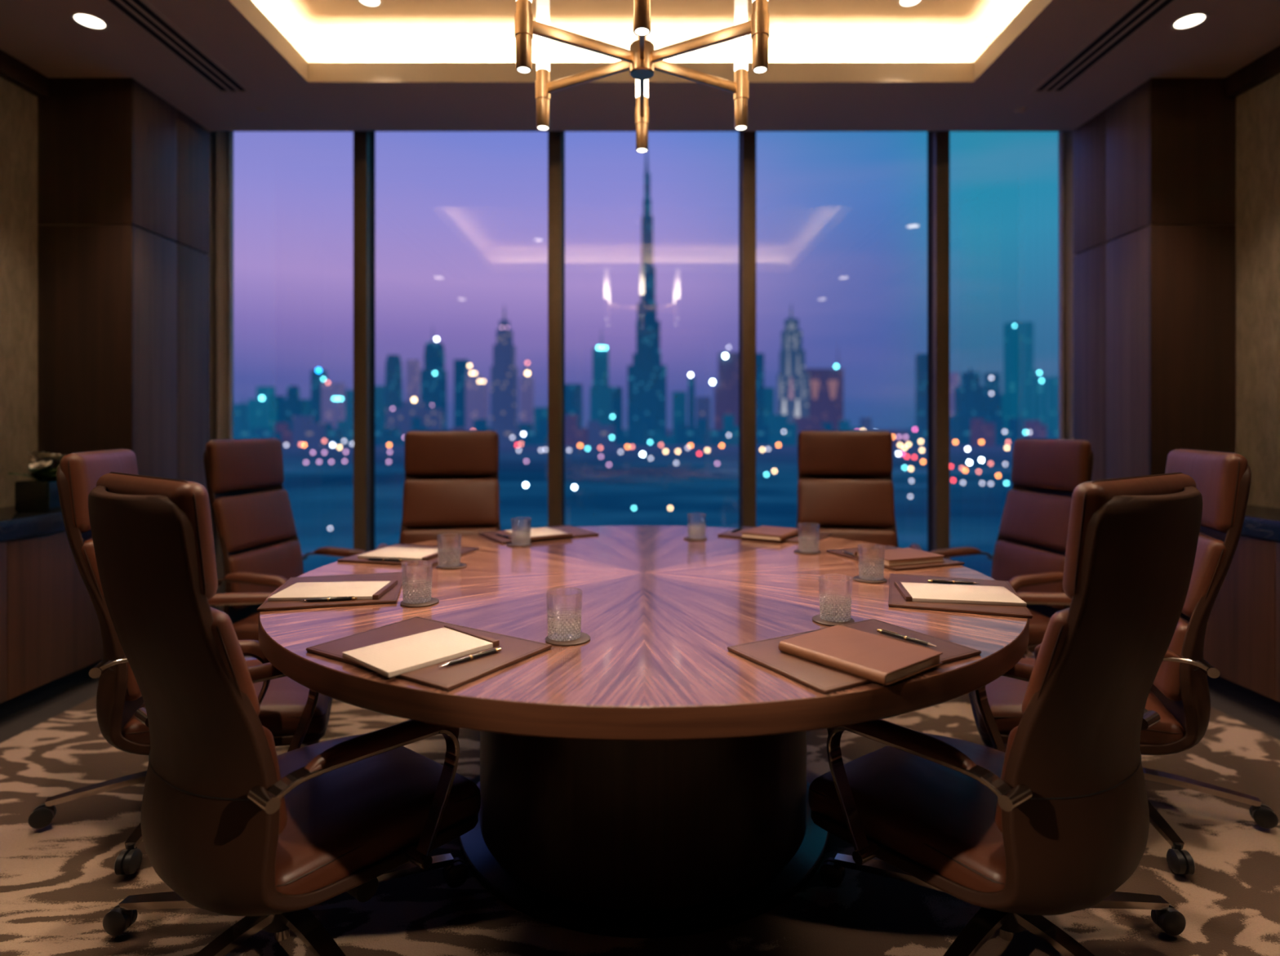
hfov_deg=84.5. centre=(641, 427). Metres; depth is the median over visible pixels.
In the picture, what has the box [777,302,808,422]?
skyscraper
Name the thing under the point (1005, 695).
seat cushion
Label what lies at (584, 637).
coaster
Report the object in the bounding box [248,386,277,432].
skyscraper
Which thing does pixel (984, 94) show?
ceiling
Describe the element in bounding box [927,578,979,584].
pen
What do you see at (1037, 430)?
block
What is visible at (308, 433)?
block
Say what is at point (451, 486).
chair
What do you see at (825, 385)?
skyscraper
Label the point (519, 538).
tumbler
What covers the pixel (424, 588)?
tumbler
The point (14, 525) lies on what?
countertop
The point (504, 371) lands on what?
skyscraper
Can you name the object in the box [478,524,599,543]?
desk mat
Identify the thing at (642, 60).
chandelier
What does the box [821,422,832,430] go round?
block
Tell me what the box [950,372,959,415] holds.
skyscraper
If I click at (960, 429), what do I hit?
block
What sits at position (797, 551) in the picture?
coaster
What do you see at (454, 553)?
tumbler
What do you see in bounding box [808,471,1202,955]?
chair
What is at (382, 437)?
block
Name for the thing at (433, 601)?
coaster
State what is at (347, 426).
block
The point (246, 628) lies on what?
seat cushion
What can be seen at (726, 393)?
skyscraper
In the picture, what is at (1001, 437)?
block
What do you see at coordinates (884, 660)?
notebook
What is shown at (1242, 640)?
credenza
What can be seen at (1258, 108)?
wall
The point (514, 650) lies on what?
desk mat
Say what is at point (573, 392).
skyscraper
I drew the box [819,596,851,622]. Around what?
tumbler
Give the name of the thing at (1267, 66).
trim
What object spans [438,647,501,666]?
pen
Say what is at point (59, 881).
rug
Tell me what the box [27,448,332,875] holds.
chair
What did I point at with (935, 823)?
seat cushion
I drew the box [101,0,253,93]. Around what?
ceiling vent
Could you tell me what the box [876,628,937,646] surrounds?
pen
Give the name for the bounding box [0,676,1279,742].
baseboard
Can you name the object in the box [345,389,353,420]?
skyscraper
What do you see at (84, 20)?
recessed light
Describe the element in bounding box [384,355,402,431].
skyscraper
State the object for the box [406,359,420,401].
skyscraper
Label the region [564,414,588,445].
block
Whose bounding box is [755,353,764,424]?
skyscraper
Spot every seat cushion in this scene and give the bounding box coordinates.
[121,658,331,753]
[232,613,258,640]
[275,733,480,914]
[808,733,1007,911]
[970,657,1186,753]
[1027,608,1050,645]
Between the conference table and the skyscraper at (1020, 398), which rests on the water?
the skyscraper at (1020, 398)
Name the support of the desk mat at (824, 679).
on the conference table
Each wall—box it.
[0,76,37,507]
[1235,73,1279,508]
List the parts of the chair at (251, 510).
armrest, armrest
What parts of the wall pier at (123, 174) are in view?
panel, panel, panel, panel, panel, panel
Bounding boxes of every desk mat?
[257,571,405,611]
[306,616,551,691]
[337,543,479,567]
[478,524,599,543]
[717,526,831,543]
[727,618,981,694]
[826,545,964,570]
[888,573,1032,618]
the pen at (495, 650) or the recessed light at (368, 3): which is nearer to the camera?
the pen at (495, 650)
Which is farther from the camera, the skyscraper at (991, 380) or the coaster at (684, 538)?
the skyscraper at (991, 380)
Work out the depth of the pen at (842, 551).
2.43 m
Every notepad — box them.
[267,579,397,600]
[342,624,499,677]
[357,546,452,560]
[504,526,573,540]
[893,581,1026,606]
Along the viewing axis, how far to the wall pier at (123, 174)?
3.44 m
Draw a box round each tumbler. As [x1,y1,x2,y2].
[402,581,431,603]
[437,550,461,566]
[511,531,530,545]
[546,612,581,640]
[688,526,706,538]
[798,537,818,552]
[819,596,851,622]
[858,561,884,580]
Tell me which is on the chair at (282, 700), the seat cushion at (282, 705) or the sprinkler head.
the seat cushion at (282, 705)
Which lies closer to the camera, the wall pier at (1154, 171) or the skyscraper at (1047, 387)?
the wall pier at (1154, 171)
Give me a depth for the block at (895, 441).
1590.08 m
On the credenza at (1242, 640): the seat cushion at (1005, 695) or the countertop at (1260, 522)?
the countertop at (1260, 522)
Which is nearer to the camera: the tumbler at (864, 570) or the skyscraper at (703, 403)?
the tumbler at (864, 570)
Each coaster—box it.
[400,596,439,607]
[435,562,466,569]
[506,542,532,546]
[545,631,590,645]
[683,536,706,541]
[793,548,821,554]
[812,613,854,626]
[853,575,886,583]
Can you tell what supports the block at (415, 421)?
on the water
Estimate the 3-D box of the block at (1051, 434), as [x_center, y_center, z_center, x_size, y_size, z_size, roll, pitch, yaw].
[919.334,23.729,1572.000,48.765,34.923,28.000,0,0,0]
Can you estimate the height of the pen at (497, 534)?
0.011 m
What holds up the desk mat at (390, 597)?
on the conference table
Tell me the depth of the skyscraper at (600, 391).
1661.92 m
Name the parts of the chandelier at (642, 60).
arm, arm, arm, arm, arm, arm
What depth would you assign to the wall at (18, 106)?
3.33 m
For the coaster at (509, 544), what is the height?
0.004 m
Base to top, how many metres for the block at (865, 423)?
61.892 m
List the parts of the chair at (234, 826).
leg, leg, armrest, leg, tilt knob, armrest, leg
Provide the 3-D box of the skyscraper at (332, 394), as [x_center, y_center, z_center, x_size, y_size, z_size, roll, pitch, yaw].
[-712.821,-31.948,1634.298,52.782,146.275,44.797,0,0,0]
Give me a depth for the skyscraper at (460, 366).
1747.22 m
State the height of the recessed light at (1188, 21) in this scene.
0.006 m
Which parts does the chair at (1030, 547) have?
armrest, armrest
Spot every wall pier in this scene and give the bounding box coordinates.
[37,78,209,503]
[1073,78,1235,480]
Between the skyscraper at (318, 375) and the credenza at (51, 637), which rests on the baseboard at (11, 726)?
the credenza at (51, 637)
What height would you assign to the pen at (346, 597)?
0.011 m
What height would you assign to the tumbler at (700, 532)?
0.097 m
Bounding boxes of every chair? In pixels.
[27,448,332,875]
[88,471,480,955]
[203,438,364,660]
[376,430,501,548]
[795,430,922,550]
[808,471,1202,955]
[930,438,1093,657]
[968,448,1278,875]
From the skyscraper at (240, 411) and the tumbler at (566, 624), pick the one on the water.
the skyscraper at (240, 411)
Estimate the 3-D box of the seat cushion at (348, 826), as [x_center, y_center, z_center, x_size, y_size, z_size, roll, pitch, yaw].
[-0.743,0.896,1.690,0.524,0.137,0.524,0,0,38]
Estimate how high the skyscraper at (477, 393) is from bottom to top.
188.790 m
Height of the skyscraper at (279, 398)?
119.220 m
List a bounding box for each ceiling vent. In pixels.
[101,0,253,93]
[1028,0,1180,93]
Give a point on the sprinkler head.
(1020, 110)
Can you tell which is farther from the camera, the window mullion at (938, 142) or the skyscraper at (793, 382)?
the skyscraper at (793, 382)
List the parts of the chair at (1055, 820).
leg, armrest, leg, leg, armrest, leg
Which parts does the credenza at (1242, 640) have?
door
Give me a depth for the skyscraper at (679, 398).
1766.52 m
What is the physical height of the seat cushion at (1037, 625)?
0.139 m
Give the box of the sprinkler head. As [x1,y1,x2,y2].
[1013,106,1028,113]
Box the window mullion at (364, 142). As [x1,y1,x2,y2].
[353,131,375,551]
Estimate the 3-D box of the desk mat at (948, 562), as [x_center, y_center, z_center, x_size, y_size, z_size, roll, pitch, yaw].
[0.858,0.446,2.418,0.281,0.008,0.360,0,0,-21]
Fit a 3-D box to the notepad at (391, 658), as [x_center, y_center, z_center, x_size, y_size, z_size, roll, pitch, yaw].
[-0.433,0.436,1.390,0.175,0.012,0.240,0,0,41]
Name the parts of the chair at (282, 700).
leg, leg, armrest, armrest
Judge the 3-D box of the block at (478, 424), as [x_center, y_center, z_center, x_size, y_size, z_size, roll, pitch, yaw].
[-359.611,11.532,1604.000,42.240,59.316,28.000,0,0,0]
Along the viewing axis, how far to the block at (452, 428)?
1558.19 m
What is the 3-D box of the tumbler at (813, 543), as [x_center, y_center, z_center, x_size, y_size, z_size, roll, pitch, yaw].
[0.600,0.397,2.536,0.077,0.097,0.077,0,0,-21]
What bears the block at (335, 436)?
on the water
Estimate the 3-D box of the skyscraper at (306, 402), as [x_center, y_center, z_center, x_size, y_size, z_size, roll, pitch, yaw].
[-828.571,-13.691,1740.000,31.429,109.761,25.143,0,0,0]
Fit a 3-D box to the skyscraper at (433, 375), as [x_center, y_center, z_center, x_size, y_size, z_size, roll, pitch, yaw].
[-517.241,-107.279,1747.586,54.598,296.937,55.144,0,0,0]
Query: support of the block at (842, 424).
on the water
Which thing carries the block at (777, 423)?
on the water
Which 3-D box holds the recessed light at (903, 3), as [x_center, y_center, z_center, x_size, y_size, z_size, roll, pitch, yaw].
[1.250,-1.987,3.280,0.118,0.006,0.118,0,0,0]
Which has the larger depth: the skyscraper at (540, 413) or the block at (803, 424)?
the skyscraper at (540, 413)
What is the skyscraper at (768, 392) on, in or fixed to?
on the water
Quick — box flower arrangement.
[8,450,66,511]
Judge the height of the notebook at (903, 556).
0.021 m
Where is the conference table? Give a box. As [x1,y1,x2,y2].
[258,525,1028,937]
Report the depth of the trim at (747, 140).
4.38 m
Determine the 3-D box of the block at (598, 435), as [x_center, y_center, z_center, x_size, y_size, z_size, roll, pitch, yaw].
[-91.034,13.633,1572.000,59.271,55.114,28.000,0,0,0]
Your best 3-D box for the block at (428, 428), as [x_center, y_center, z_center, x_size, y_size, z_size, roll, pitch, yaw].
[-439.187,20.460,1540.000,52.585,41.459,28.000,0,0,0]
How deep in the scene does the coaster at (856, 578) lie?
2.05 m
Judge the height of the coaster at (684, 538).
0.004 m
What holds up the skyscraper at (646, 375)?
on the water
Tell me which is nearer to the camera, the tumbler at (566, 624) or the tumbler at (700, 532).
the tumbler at (566, 624)
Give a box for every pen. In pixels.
[299,595,357,601]
[364,558,403,561]
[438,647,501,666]
[495,533,511,538]
[731,526,742,532]
[841,550,863,558]
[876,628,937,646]
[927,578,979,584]
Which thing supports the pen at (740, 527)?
on the desk mat at (819, 535)
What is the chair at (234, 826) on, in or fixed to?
on the rug at (59, 881)
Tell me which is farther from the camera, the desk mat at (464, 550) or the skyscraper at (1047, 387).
the skyscraper at (1047, 387)
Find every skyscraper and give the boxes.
[233,398,248,423]
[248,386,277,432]
[275,395,285,422]
[282,386,302,431]
[302,399,311,415]
[311,368,327,422]
[320,381,345,428]
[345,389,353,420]
[375,385,384,431]
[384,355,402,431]
[386,397,443,435]
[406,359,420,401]
[420,333,446,430]
[453,359,469,430]
[465,364,488,430]
[490,304,517,426]
[520,359,533,432]
[533,407,547,432]
[564,383,582,427]
[590,331,611,425]
[611,386,622,430]
[627,151,666,436]
[672,391,686,435]
[688,373,694,426]
[696,396,711,429]
[711,346,738,429]
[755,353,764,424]
[764,387,773,424]
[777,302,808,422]
[804,346,843,430]
[915,353,927,434]
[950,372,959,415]
[954,366,986,422]
[983,373,1001,422]
[1001,321,1040,430]
[1035,371,1057,434]
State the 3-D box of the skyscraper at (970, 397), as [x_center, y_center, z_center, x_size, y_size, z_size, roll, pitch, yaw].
[786.724,-51.556,1690.000,58.276,185.492,36.000,0,0,0]
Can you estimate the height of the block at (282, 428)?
51.286 m
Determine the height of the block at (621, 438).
34.836 m
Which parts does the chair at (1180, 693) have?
armrest, leg, armrest, leg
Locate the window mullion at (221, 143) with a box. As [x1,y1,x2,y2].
[207,131,233,611]
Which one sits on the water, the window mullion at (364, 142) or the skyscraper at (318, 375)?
the skyscraper at (318, 375)
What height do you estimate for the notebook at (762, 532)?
0.021 m
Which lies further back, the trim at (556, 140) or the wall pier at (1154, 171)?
the trim at (556, 140)
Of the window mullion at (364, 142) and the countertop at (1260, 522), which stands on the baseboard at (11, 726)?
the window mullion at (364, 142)
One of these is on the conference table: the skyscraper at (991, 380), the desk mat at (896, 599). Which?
the desk mat at (896, 599)
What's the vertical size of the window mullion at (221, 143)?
3.080 m
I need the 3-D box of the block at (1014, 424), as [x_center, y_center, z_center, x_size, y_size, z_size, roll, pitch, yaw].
[860.007,9.957,1604.000,36.783,62.465,28.000,0,0,0]
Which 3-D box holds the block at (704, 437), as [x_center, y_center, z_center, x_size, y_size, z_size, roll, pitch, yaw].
[149.553,11.462,1540.000,58.466,59.455,28.000,0,0,0]
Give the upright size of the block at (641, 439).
36.187 m
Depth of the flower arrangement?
3.07 m
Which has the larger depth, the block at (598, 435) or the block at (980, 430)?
the block at (598, 435)
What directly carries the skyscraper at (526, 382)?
on the water
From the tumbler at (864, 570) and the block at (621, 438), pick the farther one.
the block at (621, 438)
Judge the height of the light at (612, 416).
66.190 m
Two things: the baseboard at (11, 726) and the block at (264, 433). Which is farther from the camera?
the block at (264, 433)
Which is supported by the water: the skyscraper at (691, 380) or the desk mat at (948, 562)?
the skyscraper at (691, 380)
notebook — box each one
[740,525,802,541]
[778,624,942,685]
[854,547,945,566]
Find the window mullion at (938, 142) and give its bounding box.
[927,131,950,559]
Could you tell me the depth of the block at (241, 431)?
1526.18 m
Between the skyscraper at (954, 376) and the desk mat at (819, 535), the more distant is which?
the skyscraper at (954, 376)
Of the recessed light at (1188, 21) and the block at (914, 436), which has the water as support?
the block at (914, 436)
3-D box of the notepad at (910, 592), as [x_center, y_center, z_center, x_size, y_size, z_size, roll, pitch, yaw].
[0.826,0.436,1.851,0.282,0.012,0.186,0,0,11]
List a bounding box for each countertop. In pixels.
[0,506,65,542]
[1240,504,1279,542]
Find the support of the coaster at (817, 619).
on the conference table
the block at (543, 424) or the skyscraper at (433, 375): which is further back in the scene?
the skyscraper at (433, 375)
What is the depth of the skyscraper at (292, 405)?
1666.39 m
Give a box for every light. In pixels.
[69,12,109,31]
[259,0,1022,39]
[356,0,382,8]
[611,415,613,446]
[897,0,923,8]
[1169,12,1209,31]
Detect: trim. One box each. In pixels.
[0,49,48,97]
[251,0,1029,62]
[547,131,564,526]
[738,131,755,527]
[1225,45,1279,97]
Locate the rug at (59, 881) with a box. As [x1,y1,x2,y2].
[0,652,1279,955]
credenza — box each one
[0,530,103,719]
[1203,534,1279,718]
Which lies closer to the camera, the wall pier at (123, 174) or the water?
the wall pier at (123, 174)
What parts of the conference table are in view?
plate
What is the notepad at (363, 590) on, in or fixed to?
on the desk mat at (390, 597)
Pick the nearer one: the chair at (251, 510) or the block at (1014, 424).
the chair at (251, 510)
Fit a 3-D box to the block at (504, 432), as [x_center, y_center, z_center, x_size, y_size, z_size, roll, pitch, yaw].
[-297.660,14.782,1540.000,54.651,52.816,28.000,0,0,0]
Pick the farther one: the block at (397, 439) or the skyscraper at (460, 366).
the skyscraper at (460, 366)
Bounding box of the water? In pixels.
[281,429,1013,577]
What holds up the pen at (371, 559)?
on the desk mat at (464, 550)
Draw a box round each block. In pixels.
[233,423,259,439]
[252,428,280,440]
[275,422,292,445]
[292,415,325,445]
[325,422,342,445]
[337,420,353,445]
[375,424,391,445]
[386,427,404,445]
[411,417,431,431]
[426,426,440,430]
[451,427,464,430]
[473,418,492,430]
[492,422,519,445]
[517,422,540,445]
[538,419,547,445]
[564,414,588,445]
[587,420,614,445]
[614,430,635,445]
[635,429,653,445]
[653,430,675,445]
[675,423,696,445]
[696,418,724,445]
[723,414,738,445]
[755,416,768,445]
[768,414,796,445]
[794,417,824,445]
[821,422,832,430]
[838,420,863,430]
[859,417,885,431]
[885,430,908,445]
[908,428,927,445]
[950,415,970,445]
[970,418,995,445]
[988,418,1014,445]
[1008,417,1024,440]
[1024,420,1046,438]
[1046,430,1057,439]
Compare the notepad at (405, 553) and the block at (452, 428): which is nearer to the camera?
the notepad at (405, 553)
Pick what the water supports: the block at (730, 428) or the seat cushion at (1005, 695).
the block at (730, 428)
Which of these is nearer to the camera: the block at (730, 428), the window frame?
the window frame
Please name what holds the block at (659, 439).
on the water
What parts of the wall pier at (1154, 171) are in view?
panel, panel, panel, panel, panel, panel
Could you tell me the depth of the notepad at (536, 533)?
2.89 m
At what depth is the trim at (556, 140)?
4.38 m
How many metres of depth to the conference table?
1.70 m
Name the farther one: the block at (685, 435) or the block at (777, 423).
the block at (685, 435)
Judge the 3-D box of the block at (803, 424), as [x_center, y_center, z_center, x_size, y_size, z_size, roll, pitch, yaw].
[372.928,9.608,1572.000,60.302,63.163,28.000,0,0,0]
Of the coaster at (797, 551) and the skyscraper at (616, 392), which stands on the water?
the skyscraper at (616, 392)
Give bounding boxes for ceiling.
[0,0,1279,131]
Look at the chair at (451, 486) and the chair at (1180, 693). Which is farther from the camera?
the chair at (451, 486)
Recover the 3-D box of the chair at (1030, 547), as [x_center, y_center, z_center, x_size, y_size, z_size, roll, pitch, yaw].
[1.631,0.610,3.197,0.685,1.112,0.777,0,0,-8]
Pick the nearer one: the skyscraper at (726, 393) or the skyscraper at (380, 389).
the skyscraper at (726, 393)
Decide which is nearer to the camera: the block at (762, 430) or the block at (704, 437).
the block at (704, 437)
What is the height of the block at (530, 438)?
49.662 m
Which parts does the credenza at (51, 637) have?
door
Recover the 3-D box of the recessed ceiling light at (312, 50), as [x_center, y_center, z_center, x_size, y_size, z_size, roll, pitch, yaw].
[-0.025,-1.897,1.130,6.350,0.183,5.860,0,0,0]
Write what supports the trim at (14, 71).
attached to the wall at (18, 106)
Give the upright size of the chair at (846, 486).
1.148 m
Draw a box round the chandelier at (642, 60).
[514,0,768,152]
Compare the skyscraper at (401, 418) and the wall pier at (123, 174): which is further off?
the skyscraper at (401, 418)
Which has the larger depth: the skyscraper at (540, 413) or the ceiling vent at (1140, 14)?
the skyscraper at (540, 413)
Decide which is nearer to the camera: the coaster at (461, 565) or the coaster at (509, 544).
the coaster at (461, 565)

